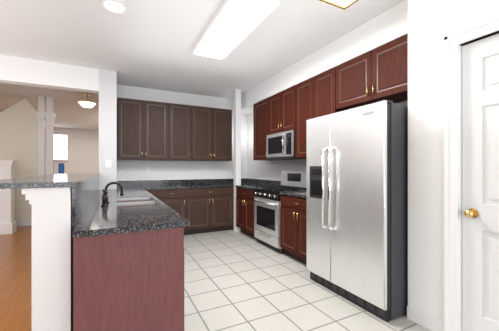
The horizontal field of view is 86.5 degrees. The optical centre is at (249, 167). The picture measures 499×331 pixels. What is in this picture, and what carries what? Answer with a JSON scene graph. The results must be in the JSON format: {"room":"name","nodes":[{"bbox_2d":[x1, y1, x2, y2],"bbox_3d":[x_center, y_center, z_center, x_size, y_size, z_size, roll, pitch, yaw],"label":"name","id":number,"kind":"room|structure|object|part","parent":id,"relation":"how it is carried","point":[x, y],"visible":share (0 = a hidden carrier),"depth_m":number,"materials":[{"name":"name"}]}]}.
{"room":"kitchen","nodes":[
{"label":"kitchen","id":0,"kind":"room"},
{"bbox_2d":[0,225,31,330],"bbox_3d":[-5.471,1.275,2.599,6.610,0.050,15.600,0,0,-27],"label":"floor","id":1,"kind":"structure","parent":0,"point":[16,281],"depth_m":2.94,"materials":[{"name":"brown wood"}]},
{"bbox_2d":[0,160,17,234],"bbox_3d":[-5.665,0.550,4.599,2.480,1.400,0.280,0,0,-27],"label":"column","id":2,"kind":"structure","parent":1,"relation":"on","point":[7,224],"depth_m":5.03,"materials":[{"name":"white paint"}]},
{"bbox_2d":[36,96,55,175],"bbox_3d":[-4.447,-0.149,5.793,0.325,2.798,0.210,0,0,-27],"label":"column","id":3,"kind":"object","parent":1,"relation":"on","point":[44,116],"visible":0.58,"depth_m":5.75,"materials":[{"name":"white paint"}]},
{"bbox_2d":[0,98,37,220],"bbox_3d":[-5.888,-0.130,5.277,2.700,2.760,0.150,0,0,-27],"label":"wall","id":4,"kind":"structure","parent":0,"point":[19,131],"depth_m":5.70,"materials":[{"name":"beige paint"}]},
{"bbox_2d":[16,220,31,226],"bbox_3d":[-5.851,1.190,5.205,2.700,0.120,0.012,0,0,-27],"label":"baseboard","id":5,"kind":"structure","parent":4,"relation":"attached to","point":[24,222],"depth_m":5.71,"materials":[{"name":"white"}]},
{"bbox_2d":[46,127,98,174],"bbox_3d":[-7.178,-0.150,10.344,10.600,2.800,0.150,0,0,-27],"label":"wall","id":6,"kind":"structure","parent":0,"point":[83,150],"depth_m":10.52,"materials":[{"name":"paint"}]},
{"bbox_2d":[57,162,65,173],"bbox_3d":[-7.248,0.045,10.206,0.290,0.550,0.028,0,0,-27],"label":"framed piece","id":7,"kind":"object","parent":6,"relation":"attached to","point":[61,167],"visible":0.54,"depth_m":10.21,"materials":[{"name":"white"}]},
{"bbox_2d":[54,133,68,160],"bbox_3d":[-7.277,-0.800,10.174,0.570,1.060,0.058,0,0,-27],"label":"window","id":8,"kind":"structure","parent":6,"relation":"in","point":[61,146],"depth_m":10.20,"materials":[{"name":"white glass"}]},
{"bbox_2d":[99,69,116,189],"bbox_3d":[-2.452,-0.150,4.604,0.250,2.800,0.870,0,0,-27],"label":"wall","id":9,"kind":"structure","parent":0,"point":[107,115],"depth_m":4.21,"materials":[{"name":"paint"}]},
{"bbox_2d":[0,55,98,92],"bbox_3d":[-5.423,-1.380,2.691,6.780,0.340,0.160,0,0,-27],"label":"header","id":10,"kind":"object","parent":9,"relation":"attached to","point":[24,71],"visible":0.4,"depth_m":3.88,"materials":[{"name":"paint"}]},
{"bbox_2d":[72,177,99,220],"bbox_3d":[-1.727,0.227,2.893,0.020,0.226,2.825,0,0,-27],"label":"backsplash","id":11,"kind":"structure","parent":9,"relation":"attached to","point":[82,194],"depth_m":2.00,"materials":[{"name":"grey stone"}]},
{"bbox_2d":[106,160,110,166],"bbox_3d":[-2.243,-0.070,4.215,0.080,0.120,0.012,0,0,-27],"label":"light switch","id":12,"kind":"object","parent":9,"relation":"attached to","point":[108,163],"visible":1,"depth_m":4.21,"materials":[{"name":"white plastic"}]},
{"bbox_2d":[117,85,246,180],"bbox_3d":[-1.159,-0.150,5.667,3.020,2.800,0.150,0,0,-27],"label":"wall","id":13,"kind":"structure","parent":0,"point":[131,170],"depth_m":5.45,"materials":[{"name":"paint"}]},
{"bbox_2d":[117,97,172,160],"bbox_3d":[-1.964,-0.690,4.970,0.928,1.080,0.350,0,0,-27],"label":"upper cabinet","id":14,"kind":"object","parent":13,"relation":"attached to","point":[150,130],"depth_m":4.80,"materials":[{"name":"brown wood"}]},
{"bbox_2d":[120,178,247,184],"bbox_3d":[-1.243,0.290,5.522,2.690,0.100,0.020,0,0,-27],"label":"backsplash","id":15,"kind":"structure","parent":13,"relation":"attached to","point":[210,181],"depth_m":5.46,"materials":[{"name":"black stone"}]},
{"bbox_2d":[173,103,196,160],"bbox_3d":[-1.412,-0.690,5.251,0.556,1.080,0.350,0,0,-27],"label":"upper cabinet","id":16,"kind":"object","parent":13,"relation":"attached to","point":[184,116],"depth_m":5.15,"materials":[{"name":"brown wood"}]},
{"bbox_2d":[197,106,231,160],"bbox_3d":[-0.860,-0.690,5.533,0.928,1.080,0.350,0,0,-27],"label":"upper cabinet","id":17,"kind":"object","parent":13,"relation":"attached to","point":[214,125],"depth_m":5.41,"materials":[{"name":"brown wood"}]},
{"bbox_2d":[0,0,403,129],"bbox_3d":[-3.694,-1.575,3.505,10.600,0.050,15.600,0,0,-27],"label":"ceiling","id":18,"kind":"structure","parent":0,"point":[149,44],"depth_m":3.27,"materials":[{"name":"paint"}]},
{"bbox_2d":[78,93,95,107],"bbox_3d":[-3.405,-1.415,5.560,0.340,0.269,0.340,0,0,-27],"label":"ceiling lamp","id":19,"kind":"object","parent":18,"relation":"hanging from","point":[87,103],"visible":1,"depth_m":5.49,"materials":[{"name":"white glass"}]},
{"bbox_2d":[101,0,127,13],"bbox_3d":[-1.289,-1.542,2.530,0.230,0.015,0.230,0,0,-27],"label":"recessed light","id":20,"kind":"object","parent":18,"relation":"in","point":[116,6],"visible":0.98,"depth_m":2.52,"materials":[{"name":"white"}]},
{"bbox_2d":[192,0,279,59],"bbox_3d":[-0.232,-1.500,2.890,0.434,0.096,1.384,0,0,-27],"label":"fluorescent ceiling light","id":21,"kind":"object","parent":18,"relation":"attached to","point":[232,25],"visible":1,"depth_m":2.72,"materials":[{"name":"white plastic"}]},
{"bbox_2d":[319,0,357,9],"bbox_3d":[0.797,-1.494,2.202,0.320,0.111,0.320,0,0,-27],"label":"flush-mount ceiling light","id":22,"kind":"object","parent":18,"relation":"attached to","point":[344,4],"visible":1,"depth_m":2.32,"materials":[{"name":"white glass"}]},
{"bbox_2d":[184,230,430,330],"bbox_3d":[0.794,1.275,1.976,3.990,0.050,8.800,0,0,-27],"label":"floor","id":23,"kind":"structure","parent":0,"point":[237,281],"depth_m":2.60,"materials":[{"name":"white tile"}]},
{"bbox_2d":[28,189,71,330],"bbox_3d":[-1.825,0.683,2.843,0.190,1.134,2.825,0,0,-27],"label":"half wall","id":24,"kind":"structure","parent":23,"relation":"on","point":[51,208],"depth_m":1.58,"materials":[{"name":"white paint"}]},
{"bbox_2d":[0,173,99,188],"bbox_3d":[-1.930,0.098,2.768,0.515,0.032,2.865,0,0,-27],"label":"countertop","id":25,"kind":"structure","parent":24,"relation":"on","point":[53,181],"depth_m":1.63,"materials":[{"name":"grey stone"}]},
{"bbox_2d":[68,229,187,330],"bbox_3d":[-0.983,0.812,2.165,0.615,0.876,1.311,0,0,-27],"label":"base cabinet","id":26,"kind":"object","parent":23,"relation":"on","point":[106,259],"depth_m":1.58,"materials":[{"name":"red wood"}]},
{"bbox_2d":[72,189,191,236],"bbox_3d":[-1.381,0.357,2.924,0.665,0.034,3.085,0,0,-27],"label":"countertop","id":27,"kind":"structure","parent":26,"relation":"on","point":[98,220],"depth_m":1.82,"materials":[{"name":"grey stone"}]},
{"bbox_2d":[100,189,107,204],"bbox_3d":[-1.286,0.271,2.352,0.060,0.138,0.044,0,0,-27],"label":"faucet","id":28,"kind":"object","parent":27,"relation":"on","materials":[{"name":"black metal"}]},
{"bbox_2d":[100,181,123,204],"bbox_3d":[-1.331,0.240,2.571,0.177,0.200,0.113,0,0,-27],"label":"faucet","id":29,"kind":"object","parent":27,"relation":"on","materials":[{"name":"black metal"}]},
{"bbox_2d":[116,197,159,208],"bbox_3d":[-1.157,0.443,2.710,0.370,0.196,0.880,0,0,-27],"label":"sink","id":30,"kind":"object","parent":27,"relation":"in","point":[121,202],"depth_m":2.74,"materials":[{"name":"silver metal"}]},
{"bbox_2d":[148,189,163,200],"bbox_3d":[-1.831,0.812,4.872,0.301,0.876,0.645,0,0,-27],"label":"base cabinet","id":31,"kind":"object","parent":23,"relation":"on","point":[155,192],"depth_m":4.64,"materials":[{"name":"brown wood"}]},
{"bbox_2d":[164,189,191,234],"bbox_3d":[-1.529,0.812,5.026,0.622,0.876,0.645,0,0,-27],"label":"base cabinet","id":32,"kind":"object","parent":23,"relation":"on","point":[180,200],"depth_m":4.81,"materials":[{"name":"brown wood"}]},
{"bbox_2d":[192,185,235,233],"bbox_3d":[-0.912,0.812,5.340,1.006,0.876,0.645,0,0,-27],"label":"base cabinet","id":33,"kind":"object","parent":23,"relation":"on","point":[212,207],"depth_m":5.10,"materials":[{"name":"brown wood"}]},
{"bbox_2d":[124,181,251,188],"bbox_3d":[-1.086,0.357,5.192,2.710,0.034,0.750,0,0,-27],"label":"countertop","id":34,"kind":"structure","parent":33,"relation":"on","point":[242,182],"depth_m":4.87,"materials":[{"name":"grey stone"}]},
{"bbox_2d":[234,89,240,231],"bbox_3d":[-0.243,-0.150,5.269,0.110,2.800,0.110,0,0,-27],"label":"post","id":35,"kind":"object","parent":23,"relation":"on","point":[237,136],"visible":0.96,"depth_m":5.22,"materials":[{"name":"white paint"}]},
{"bbox_2d":[236,185,287,239],"bbox_3d":[0.188,0.812,4.989,0.624,0.876,0.770,0,0,-27],"label":"base cabinet","id":36,"kind":"object","parent":23,"relation":"on","point":[245,197],"depth_m":4.81,"materials":[{"name":"red wood"}]},
{"bbox_2d":[240,185,269,188],"bbox_3d":[0.183,0.357,4.986,0.635,0.034,0.770,0,0,-27],"label":"countertop","id":37,"kind":"structure","parent":36,"relation":"on","point":[241,186],"depth_m":4.87,"materials":[{"name":"grey stone"}]},
{"bbox_2d":[253,171,305,253],"bbox_3d":[0.499,0.650,4.278,0.686,1.200,0.764,0,0,-27],"label":"range","id":38,"kind":"object","parent":23,"relation":"on","point":[266,200],"visible":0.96,"depth_m":4.17,"materials":[{"name":"silver metal"}]},
{"bbox_2d":[280,193,305,263],"bbox_3d":[0.898,0.812,3.596,0.624,0.876,0.795,0,0,-27],"label":"base cabinet","id":39,"kind":"object","parent":23,"relation":"on","point":[292,209],"depth_m":3.54,"materials":[{"name":"red wood"}]},
{"bbox_2d":[288,190,305,196],"bbox_3d":[0.893,0.357,3.594,0.635,0.034,0.795,0,0,-27],"label":"countertop","id":40,"kind":"structure","parent":39,"relation":"on","point":[294,193],"depth_m":3.53,"materials":[{"name":"grey stone"}]},
{"bbox_2d":[306,99,407,321],"bbox_3d":[1.188,0.349,2.715,0.878,1.802,0.970,0,0,-27],"label":"fridge","id":41,"kind":"object","parent":23,"relation":"on","point":[357,206],"visible":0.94,"depth_m":2.31,"materials":[{"name":"grey metal"}]},
{"bbox_2d":[233,0,407,114],"bbox_3d":[0.730,-1.393,4.228,0.360,0.314,4.128,0,0,-27],"label":"soffit","id":42,"kind":"structure","parent":0,"point":[387,26],"depth_m":3.17,"materials":[{"name":"paint"}]},
{"bbox_2d":[247,100,407,180],"bbox_3d":[0.958,-0.150,4.343,0.150,2.800,4.130,0,0,-27],"label":"wall","id":43,"kind":"structure","parent":0,"point":[265,169],"depth_m":5.42,"materials":[{"name":"paint"}]},
{"bbox_2d":[253,98,270,159],"bbox_3d":[0.372,-0.690,4.931,0.350,1.080,0.631,0,0,-27],"label":"upper cabinet","id":44,"kind":"object","parent":43,"relation":"attached to","point":[260,109],"depth_m":4.89,"materials":[{"name":"red wood"}]},
{"bbox_2d":[248,178,280,184],"bbox_3d":[0.649,0.290,4.749,0.020,0.100,3.075,0,0,-27],"label":"backsplash","id":45,"kind":"structure","parent":43,"relation":"attached to","point":[254,182],"depth_m":5.40,"materials":[{"name":"black stone"}]},
{"bbox_2d":[269,85,296,133],"bbox_3d":[0.662,-0.902,4.361,0.350,0.655,0.770,0,0,-27],"label":"upper cabinet","id":46,"kind":"object","parent":43,"relation":"attached to","point":[282,105],"depth_m":4.22,"materials":[{"name":"red wood"}]},
{"bbox_2d":[266,130,305,159],"bbox_3d":[0.621,-0.356,4.340,0.444,0.423,0.764,0,0,-27],"label":"microwave","id":47,"kind":"object","parent":46,"relation":"attached to","point":[281,146],"visible":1,"depth_m":4.18,"materials":[{"name":"silver metal"}]},
{"bbox_2d":[296,67,344,157],"bbox_3d":[1.005,-0.690,3.689,0.350,1.080,0.861,0,0,-27],"label":"upper cabinet","id":48,"kind":"object","parent":43,"relation":"attached to","point":[316,96],"depth_m":3.58,"materials":[{"name":"red wood"}]},
{"bbox_2d":[337,54,368,109],"bbox_3d":[1.331,-0.970,3.049,0.350,0.520,0.564,0,0,-27],"label":"upper cabinet","id":49,"kind":"object","parent":43,"relation":"attached to","point":[350,74],"depth_m":3.01,"materials":[{"name":"red wood"}]},
{"bbox_2d":[365,34,407,103],"bbox_3d":[1.531,-0.970,2.656,0.350,0.520,0.564,0,0,-27],"label":"upper cabinet","id":50,"kind":"object","parent":43,"relation":"attached to","point":[375,75],"depth_m":2.63,"materials":[{"name":"red wood"}]},
{"bbox_2d":[408,0,498,330],"bbox_3d":[2.633,-0.150,0.427,0.720,2.800,4.370,0,0,-27],"label":"wall","id":51,"kind":"structure","parent":0,"point":[432,24],"depth_m":2.06,"materials":[{"name":"paint"}]},
{"bbox_2d":[407,306,443,330],"bbox_3d":[1.381,1.200,2.078,0.012,0.100,0.290,0,0,-27],"label":"baseboard","id":52,"kind":"structure","parent":51,"relation":"attached to","point":[424,320],"depth_m":2.08,"materials":[{"name":"white"}]},
{"bbox_2d":[444,16,498,330],"bbox_3d":[1.703,0.147,1.552,0.185,2.205,0.940,0,0,-27],"label":"door frame","id":53,"kind":"structure","parent":51,"relation":"attached to","point":[480,184],"depth_m":1.83,"materials":[{"name":"white"}]},
{"bbox_3d":[1.672,0.186,1.537,0.115,2.111,0.772,0,0,-27],"label":"door","id":54,"kind":"part","parent":53,"relation":"part of","materials":[{"name":"white wood"}]}
]}

